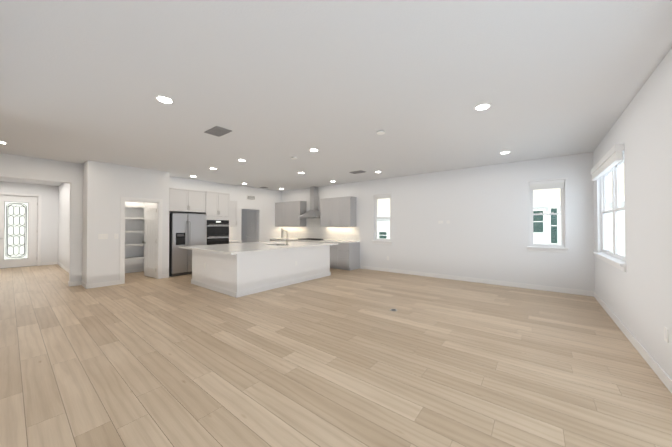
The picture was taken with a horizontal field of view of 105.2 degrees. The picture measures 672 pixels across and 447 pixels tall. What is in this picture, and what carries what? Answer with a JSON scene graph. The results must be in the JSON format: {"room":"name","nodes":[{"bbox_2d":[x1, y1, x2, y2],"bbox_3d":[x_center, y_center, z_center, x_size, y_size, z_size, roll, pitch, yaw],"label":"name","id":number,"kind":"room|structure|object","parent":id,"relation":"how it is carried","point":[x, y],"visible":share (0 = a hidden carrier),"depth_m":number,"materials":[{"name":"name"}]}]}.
{"room":"kitchen","nodes":[
{"label":"kitchen","id":0,"kind":"room"},
{"bbox_2d":[0,181,58,264],"bbox_3d":[-11.941,0.039,7.593,0.150,2.900,5.320,0,-1,38],"label":"wall","id":1,"kind":"structure","parent":0,"point":[49,194],"depth_m":9.32,"materials":[{"name":"white paint"}]},
{"bbox_2d":[0,195,37,267],"bbox_3d":[-10.952,0.276,8.818,0.103,2.428,0.932,0,-1,38],"label":"front door","id":2,"kind":"structure","parent":1,"relation":"in","point":[18,231],"depth_m":8.86,"materials":[{"name":"white paint"}]},
{"bbox_2d":[0,192,40,268],"bbox_3d":[-11.079,0.230,8.668,0.158,2.540,1.480,0,-1,38],"label":"door frame","id":3,"kind":"structure","parent":1,"relation":"attached to","point":[38,222],"depth_m":9.15,"materials":[{"name":"white paint"}]},
{"bbox_2d":[42,261,56,264],"bbox_3d":[-10.443,1.455,9.358,0.013,0.105,0.350,0,-1,38],"label":"baseboard","id":4,"kind":"structure","parent":1,"relation":"attached to","point":[43,263],"depth_m":9.36,"materials":[{"name":"white paint"}]},
{"bbox_2d":[0,153,70,182],"bbox_3d":[-7.804,-1.212,4.130,0.150,0.470,4.950,0,-1,38],"label":"header beam","id":5,"kind":"structure","parent":0,"point":[22,167],"depth_m":5.59,"materials":[{"name":"white paint"}]},
{"bbox_2d":[58,161,86,282],"bbox_3d":[-7.972,0.041,7.754,5.900,2.900,0.170,0,-1,38],"label":"wall","id":6,"kind":"structure","parent":0,"point":[64,221],"depth_m":8.16,"materials":[{"name":"white paint"}]},
{"bbox_2d":[57,261,79,281],"bbox_3d":[-8.253,1.440,7.907,5.250,0.105,0.013,0,-1,38],"label":"baseboard","id":7,"kind":"structure","parent":6,"relation":"attached to","point":[66,269],"depth_m":8.46,"materials":[{"name":"white paint"}]},
{"bbox_2d":[80,281,86,288],"bbox_3d":[-5.851,1.419,5.961,0.633,0.105,0.013,0,-1,38],"label":"baseboard","id":8,"kind":"structure","parent":6,"relation":"attached to","point":[82,283],"depth_m":5.94,"materials":[{"name":"white paint"}]},
{"bbox_2d":[69,163,82,281],"bbox_3d":[-6.201,0.024,6.163,0.150,2.900,0.250,0,-1,38],"label":"column","id":9,"kind":"structure","parent":0,"point":[75,228],"depth_m":6.09,"materials":[{"name":"white paint"}]},
{"bbox_2d":[86,160,169,283],"bbox_3d":[-5.149,0.027,6.476,0.120,2.900,1.640,0,-1,38],"label":"wall","id":10,"kind":"structure","parent":0,"point":[109,185],"depth_m":6.12,"materials":[{"name":"white paint"}]},
{"bbox_2d":[98,234,107,238],"bbox_3d":[-5.437,0.302,6.001,0.009,0.120,0.165,0,-1,38],"label":"switch plate","id":11,"kind":"object","parent":10,"relation":"attached to","point":[102,236],"depth_m":6.00,"materials":[{"name":"white plastic"}]},
{"bbox_2d":[87,280,119,288],"bbox_3d":[-5.420,1.420,6.007,0.013,0.105,0.570,0,-1,38],"label":"baseboard","id":12,"kind":"structure","parent":10,"relation":"attached to","point":[94,285],"depth_m":5.99,"materials":[{"name":"white paint"}]},
{"bbox_2d":[120,197,162,283],"bbox_3d":[-5.016,0.414,6.629,0.136,2.130,0.890,0,-1,38],"label":"door frame","id":13,"kind":"structure","parent":10,"relation":"attached to","point":[158,235],"depth_m":6.61,"materials":[{"name":"white paint"}]},
{"bbox_2d":[144,203,156,277],"bbox_3d":[-5.140,0.466,7.138,0.702,2.020,0.043,0,-1,32],"label":"pantry door","id":14,"kind":"structure","parent":10,"relation":"in","point":[150,244],"depth_m":7.12,"materials":[{"name":"white paint"}]},
{"bbox_2d":[125,201,143,269],"bbox_3d":[-6.490,0.038,7.553,0.120,2.900,1.320,0,-1,38],"label":"wall","id":15,"kind":"structure","parent":0,"point":[130,224],"depth_m":7.86,"materials":[{"name":"white paint"}]},
{"bbox_2d":[125,268,142,272],"bbox_3d":[-6.426,1.436,7.513,0.013,0.105,1.320,0,-1,38],"label":"baseboard","id":16,"kind":"structure","parent":15,"relation":"attached to","point":[134,270],"depth_m":7.82,"materials":[{"name":"white paint"}]},
{"bbox_2d":[125,256,143,259],"bbox_3d":[-6.212,1.043,7.540,0.318,0.050,1.016,0,-1,38],"label":"shelf","id":17,"kind":"object","parent":15,"relation":"attached to","point":[133,258],"visible":0.12,"depth_m":7.63,"materials":[{"name":"white wood"}]},
{"bbox_2d":[125,243,143,246],"bbox_3d":[-6.212,0.643,7.544,0.318,0.050,1.016,0,-1,38],"label":"shelf","id":18,"kind":"object","parent":15,"relation":"attached to","point":[142,244],"visible":0.1,"depth_m":7.60,"materials":[{"name":"white wood"}]},
{"bbox_2d":[125,231,144,232],"bbox_3d":[-6.212,0.243,7.548,0.318,0.050,1.016,0,-1,38],"label":"shelf","id":19,"kind":"object","parent":15,"relation":"attached to","point":[133,231],"visible":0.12,"depth_m":7.58,"materials":[{"name":"white wood"}]},
{"bbox_2d":[125,217,144,218],"bbox_3d":[-6.212,-0.157,7.552,0.318,0.050,1.016,0,-1,38],"label":"shelf","id":20,"kind":"object","parent":15,"relation":"attached to","point":[133,218],"visible":0.1,"depth_m":7.58,"materials":[{"name":"white wood"}]},
{"bbox_2d":[125,205,144,207],"bbox_3d":[-6.212,-0.507,7.556,0.318,0.050,1.016,0,-1,38],"label":"shelf","id":21,"kind":"object","parent":15,"relation":"attached to","point":[134,206],"visible":0.12,"depth_m":7.59,"materials":[{"name":"white wood"}]},
{"bbox_2d":[143,202,154,270],"bbox_3d":[-5.404,0.039,7.642,1.720,2.900,0.120,0,-1,38],"label":"wall","id":22,"kind":"structure","parent":0,"point":[144,202],"depth_m":8.03,"materials":[{"name":"white paint"}]},
{"bbox_2d":[169,177,281,241],"bbox_3d":[-3.792,0.057,9.319,0.150,2.900,4.510,0,-1,38],"label":"wall","id":23,"kind":"structure","parent":0,"point":[263,202],"depth_m":9.86,"materials":[{"name":"white paint"}]},
{"bbox_2d":[169,187,205,212],"bbox_3d":[-4.547,-0.670,7.695,0.669,0.660,0.990,0,-1,38],"label":"upper cabinet","id":24,"kind":"object","parent":23,"relation":"attached to","point":[181,200],"visible":0.94,"depth_m":7.49,"materials":[{"name":"white paint"}]},
{"bbox_2d":[229,201,236,225],"bbox_3d":[-3.737,-0.342,8.959,0.381,0.890,0.457,0,-1,38],"label":"upper cabinet","id":25,"kind":"object","parent":23,"relation":"attached to","point":[233,215],"visible":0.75,"depth_m":8.93,"materials":[{"name":"white paint"}]},
{"bbox_2d":[247,195,254,199],"bbox_3d":[-3.258,-0.982,9.877,0.016,0.170,0.370,0,-1,38],"label":"air vent","id":26,"kind":"object","parent":23,"relation":"in","point":[250,197],"visible":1,"depth_m":9.85,"materials":[{"name":"white plastic"}]},
{"bbox_2d":[241,209,256,242],"bbox_3d":[-3.731,0.078,11.342,2.250,2.900,0.150,0,-1,38],"label":"wall","id":27,"kind":"structure","parent":0,"point":[243,226],"depth_m":11.53,"materials":[{"name":"white paint"}]},
{"bbox_2d":[246,212,256,242],"bbox_3d":[-3.603,0.507,11.055,0.800,2.020,0.126,0,-1,38],"label":"room door","id":28,"kind":"structure","parent":27,"relation":"in","point":[251,236],"depth_m":11.12,"materials":[{"name":"white paint"}]},
{"bbox_2d":[0,264,671,446],"bbox_3d":[-4.233,1.520,5.781,16.800,0.100,12.400,0,-1,38],"label":"floor","id":29,"kind":"structure","parent":0,"point":[341,358],"depth_m":2.56,"materials":[{"name":"brown wood"}]},
{"bbox_2d":[169,213,205,276],"bbox_3d":[-4.483,0.602,7.658,0.739,1.775,0.910,0,-1,38],"label":"refrigerator","id":30,"kind":"object","parent":29,"relation":"on","point":[185,229],"visible":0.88,"depth_m":7.34,"materials":[{"name":"grey metal"}]},
{"bbox_2d":[196,191,229,244],"bbox_3d":[-3.993,0.252,8.369,0.699,2.490,0.770,0,-1,38],"label":"tall cabinet","id":31,"kind":"object","parent":29,"relation":"on","point":[217,205],"visible":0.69,"depth_m":8.16,"materials":[{"name":"white paint"}]},
{"bbox_2d":[207,220,228,244],"bbox_3d":[-3.922,0.471,8.312,0.582,1.150,0.710,0,-1,38],"label":"double oven","id":32,"kind":"object","parent":31,"relation":"in","point":[217,231],"visible":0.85,"depth_m":8.14,"materials":[{"name":"grey metal"}]},
{"bbox_2d":[229,226,241,243],"bbox_3d":[-3.625,0.802,8.872,0.651,1.400,0.477,0,-1,38],"label":"base cabinet","id":33,"kind":"object","parent":29,"relation":"on","point":[231,241],"visible":0.21,"depth_m":9.17,"materials":[{"name":"white paint"}]},
{"bbox_2d":[191,245,330,297],"bbox_3d":[-1.861,1.050,6.844,2.046,0.862,2.926,0,-1,38],"label":"kitchen island","id":34,"kind":"object","parent":29,"relation":"on","point":[238,275],"visible":0.9,"depth_m":5.77,"materials":[{"name":"white paint"}]},
{"bbox_2d":[179,241,337,254],"bbox_3d":[-1.925,0.600,7.019,2.420,0.039,3.380,0,-1,38],"label":"island countertop","id":35,"kind":"structure","parent":34,"relation":"on","point":[240,248],"depth_m":6.42,"materials":[{"name":"white stone"}]},
{"bbox_2d":[322,242,337,268],"bbox_3d":[-0.191,1.068,8.957,1.087,0.870,0.618,0,-1,38],"label":"base cabinet","id":36,"kind":"object","parent":29,"relation":"on","point":[333,248],"depth_m":8.49,"materials":[{"name":"grey paint"}]},
{"bbox_2d":[269,238,359,242],"bbox_3d":[-0.964,0.619,9.557,3.998,0.036,0.635,0,-1,38],"label":"countertop","id":37,"kind":"structure","parent":36,"relation":"on","point":[333,241],"depth_m":9.01,"materials":[{"name":"white stone"}]},
{"bbox_2d":[297,238,322,239],"bbox_3d":[-0.941,0.581,9.555,0.900,0.039,0.490,0,-1,38],"label":"cooktop","id":38,"kind":"object","parent":37,"relation":"in","point":[309,239],"visible":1,"depth_m":9.51,"materials":[{"name":"black glass"}]},
{"bbox_2d":[338,243,359,270],"bbox_3d":[0.395,1.063,8.497,0.517,0.870,0.618,0,-1,38],"label":"base cabinet","id":39,"kind":"object","parent":29,"relation":"on","point":[344,256],"depth_m":8.27,"materials":[{"name":"grey paint"}]},
{"bbox_2d":[0,0,671,191],"bbox_3d":[-4.233,-1.480,5.813,16.800,0.100,12.400,0,-1,38],"label":"ceiling","id":40,"kind":"structure","parent":0,"point":[274,86],"depth_m":2.65,"materials":[{"name":"white paint"}]},
{"bbox_2d":[155,95,173,103],"bbox_3d":[-2.013,-1.453,3.019,0.190,0.012,0.190,0,-1,38],"label":"recessed light","id":41,"kind":"object","parent":40,"relation":"in","point":[164,99],"visible":0.98,"depth_m":3.00,"materials":[{"name":"white plastic"}]},
{"bbox_2d":[204,126,231,136],"bbox_3d":[-1.852,-1.439,4.036,0.400,0.018,0.250,0,-1,38],"label":"ceiling vent","id":42,"kind":"object","parent":40,"relation":"in","point":[218,131],"visible":0.98,"depth_m":4.01,"materials":[{"name":"grey metal"}]},
{"bbox_2d":[349,170,364,173],"bbox_3d":[0.594,-1.407,7.061,0.400,0.018,0.250,0,-1,38],"label":"ceiling vent","id":43,"kind":"object","parent":40,"relation":"in","point":[357,172],"visible":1,"depth_m":7.05,"materials":[{"name":"grey metal"}]},
{"bbox_2d":[377,130,384,134],"bbox_3d":[0.705,-1.432,4.040,0.130,0.030,0.130,0,-1,38],"label":"smoke detector","id":44,"kind":"object","parent":40,"relation":"attached to","point":[380,132],"visible":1,"depth_m":4.00,"materials":[{"name":"white plastic"}]},
{"bbox_2d":[474,103,490,110],"bbox_3d":[1.825,-1.451,3.200,0.190,0.012,0.190,0,-1,38],"label":"recessed light","id":45,"kind":"object","parent":40,"relation":"in","point":[482,106],"visible":1,"depth_m":3.18,"materials":[{"name":"white plastic"}]},
{"bbox_2d":[282,152,594,290],"bbox_3d":[1.463,0.045,8.163,9.850,2.900,0.150,0,-1,38],"label":"wall","id":46,"kind":"structure","parent":0,"point":[484,233],"depth_m":6.42,"materials":[{"name":"white paint"}]},
{"bbox_2d":[275,201,306,225],"bbox_3d":[-1.862,-0.377,10.432,1.518,0.990,0.381,0,-1,38],"label":"upper cabinet","id":47,"kind":"object","parent":46,"relation":"attached to","point":[288,213],"visible":1,"depth_m":10.19,"materials":[{"name":"grey paint"}]},
{"bbox_2d":[298,186,319,217],"bbox_3d":[-0.907,-0.796,9.613,0.910,1.180,0.500,0,-1,38],"label":"range hood","id":48,"kind":"object","parent":46,"relation":"attached to","point":[313,212],"visible":0.83,"depth_m":9.60,"materials":[{"name":"silver metal"}]},
{"bbox_2d":[281,218,359,240],"bbox_3d":[-0.778,0.199,9.814,3.978,0.809,0.008,0,-1,38],"label":"tile backsplash","id":49,"kind":"structure","parent":46,"relation":"attached to","point":[312,228],"depth_m":9.69,"materials":[{"name":"white tile"}]},
{"bbox_2d":[320,196,356,225],"bbox_3d":[0.062,-0.392,8.925,1.330,0.990,0.381,0,-1,38],"label":"upper cabinet","id":50,"kind":"object","parent":46,"relation":"attached to","point":[338,211],"visible":1,"depth_m":8.71,"materials":[{"name":"grey paint"}]},
{"bbox_2d":[372,193,391,243],"bbox_3d":[1.471,-0.146,8.101,0.700,1.580,0.180,0,-1,38],"label":"window","id":51,"kind":"structure","parent":46,"relation":"in","point":[378,240],"depth_m":8.12,"materials":[{"name":"white plastic"}]},
{"bbox_2d":[361,265,592,295],"bbox_3d":[2.995,1.429,6.845,5.530,0.105,0.013,0,-1,38],"label":"baseboard","id":52,"kind":"structure","parent":46,"relation":"attached to","point":[503,283],"depth_m":6.24,"materials":[{"name":"white paint"}]},
{"bbox_2d":[527,178,568,252],"bbox_3d":[4.620,-0.172,5.635,0.700,1.580,0.180,0,-1,38],"label":"window","id":53,"kind":"structure","parent":46,"relation":"in","point":[549,185],"depth_m":5.62,"materials":[{"name":"white plastic"}]},
{"bbox_2d":[593,48,671,378],"bbox_3d":[2.876,-0.018,2.102,0.150,2.900,7.650,0,-1,38],"label":"wall","id":54,"kind":"structure","parent":0,"point":[636,297],"depth_m":2.69,"materials":[{"name":"white paint"}]},
{"bbox_2d":[593,154,625,271],"bbox_3d":[4.361,-0.158,4.072,0.180,1.580,2.020,0,-1,38],"label":"window","id":55,"kind":"structure","parent":54,"relation":"in","point":[615,258],"depth_m":4.03,"materials":[{"name":"white plastic"}]},
{"bbox_2d":[591,143,623,180],"bbox_3d":[4.303,-0.927,4.125,0.083,0.210,1.960,0,-1,38],"label":"window blind","id":56,"kind":"object","parent":55,"relation":"attached to","point":[611,159],"visible":1,"depth_m":3.73,"materials":[{"name":"white plastic"}]},
{"bbox_2d":[593,291,671,392],"bbox_3d":[3.867,1.394,3.483,0.013,0.105,4.190,0,-1,38],"label":"baseboard","id":57,"kind":"structure","parent":54,"relation":"attached to","point":[661,374],"depth_m":2.81,"materials":[{"name":"white paint"}]},
{"bbox_2d":[664,327,668,342],"bbox_3d":[2.915,0.984,2.271,0.009,0.120,0.075,0,-1,38],"label":"electrical outlet plate","id":58,"kind":"object","parent":54,"relation":"attached to","point":[665,328],"depth_m":2.26,"materials":[{"name":"white plastic"}]},
{"bbox_3d":[2.930,1.646,9.734,24.000,0.230,4.140,0,-1,38],"label":"ground","id":59,"kind":"structure","parent":0,"visible":0},
{"bbox_2d":[377,163,624,255],"bbox_3d":[5.552,-1.149,13.921,19.000,5.807,6.360,0,-1,38],"label":"neighbor house","id":60,"kind":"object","parent":59,"relation":"on","point":[556,221],"depth_m":8.91,"materials":[{"name":"white"}]}
]}

